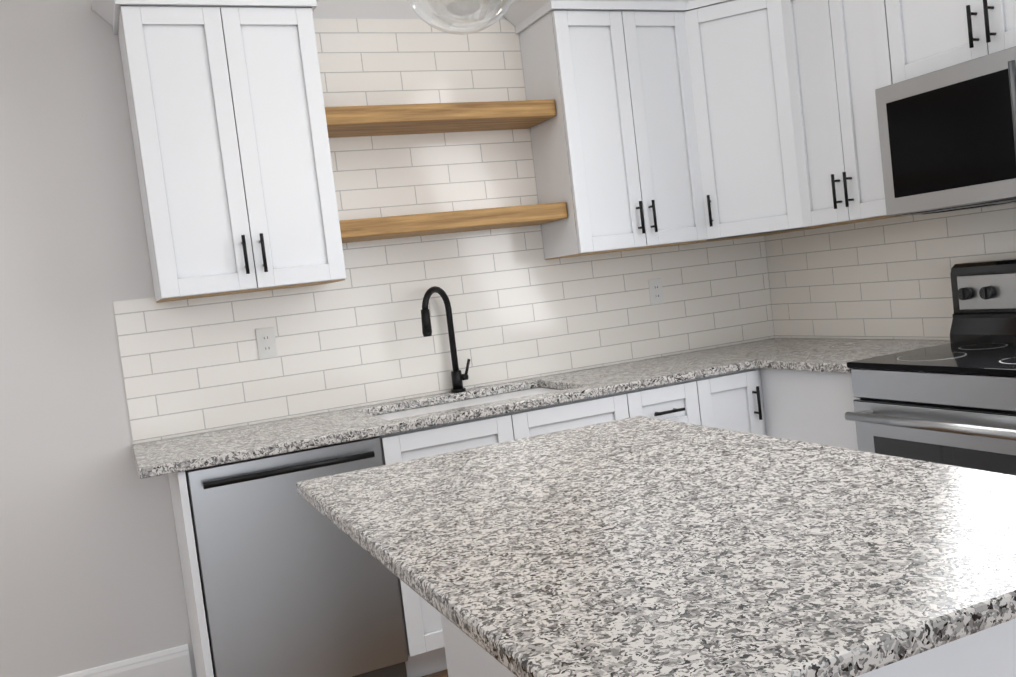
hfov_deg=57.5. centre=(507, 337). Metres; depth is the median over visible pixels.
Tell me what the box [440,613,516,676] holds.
base cabinet
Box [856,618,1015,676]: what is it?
base cabinet
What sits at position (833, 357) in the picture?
countertop
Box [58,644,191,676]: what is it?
baseboard
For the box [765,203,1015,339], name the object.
tile backsplash
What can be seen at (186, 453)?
countertop
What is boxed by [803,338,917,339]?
wall
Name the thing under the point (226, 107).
upper cabinet
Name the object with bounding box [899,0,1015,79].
upper cabinet
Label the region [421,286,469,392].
gooseneck faucet
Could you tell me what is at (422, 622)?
base cabinet
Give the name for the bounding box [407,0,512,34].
globe pendant light
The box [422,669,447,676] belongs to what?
floor
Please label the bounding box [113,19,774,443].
tile backsplash
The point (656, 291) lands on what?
electrical outlet
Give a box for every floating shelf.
[325,99,555,137]
[339,202,567,242]
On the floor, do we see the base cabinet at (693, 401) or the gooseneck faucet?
the base cabinet at (693, 401)
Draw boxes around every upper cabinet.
[91,0,345,302]
[511,0,648,259]
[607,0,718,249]
[679,0,815,242]
[783,0,907,229]
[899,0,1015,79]
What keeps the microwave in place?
attached to the upper cabinet at (938, 34)
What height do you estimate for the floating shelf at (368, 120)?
0.065 m
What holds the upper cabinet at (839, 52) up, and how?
attached to the wall at (873, 339)
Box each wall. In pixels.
[0,0,774,676]
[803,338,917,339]
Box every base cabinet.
[374,387,647,676]
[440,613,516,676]
[648,375,719,427]
[716,368,767,435]
[764,369,859,449]
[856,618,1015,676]
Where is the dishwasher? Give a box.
[185,436,407,676]
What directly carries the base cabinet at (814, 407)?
on the floor
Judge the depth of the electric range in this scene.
2.94 m
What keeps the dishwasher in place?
on the floor
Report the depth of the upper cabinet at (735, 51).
3.79 m
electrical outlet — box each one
[255,327,277,358]
[648,278,663,304]
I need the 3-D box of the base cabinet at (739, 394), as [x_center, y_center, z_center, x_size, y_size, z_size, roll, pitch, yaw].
[0.764,0.565,3.881,0.383,0.864,0.616,-8,4,-23]
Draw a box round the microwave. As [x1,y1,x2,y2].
[875,46,1015,215]
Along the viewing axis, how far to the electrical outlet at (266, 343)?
3.47 m
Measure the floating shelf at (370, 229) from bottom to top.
0.065 m
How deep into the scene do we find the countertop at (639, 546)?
1.35 m
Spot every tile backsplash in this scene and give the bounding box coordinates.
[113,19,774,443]
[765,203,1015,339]
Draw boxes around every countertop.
[132,338,843,478]
[296,416,1015,676]
[748,339,949,372]
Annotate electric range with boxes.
[845,258,1015,475]
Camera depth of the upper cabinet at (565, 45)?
3.68 m
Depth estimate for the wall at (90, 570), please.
3.22 m

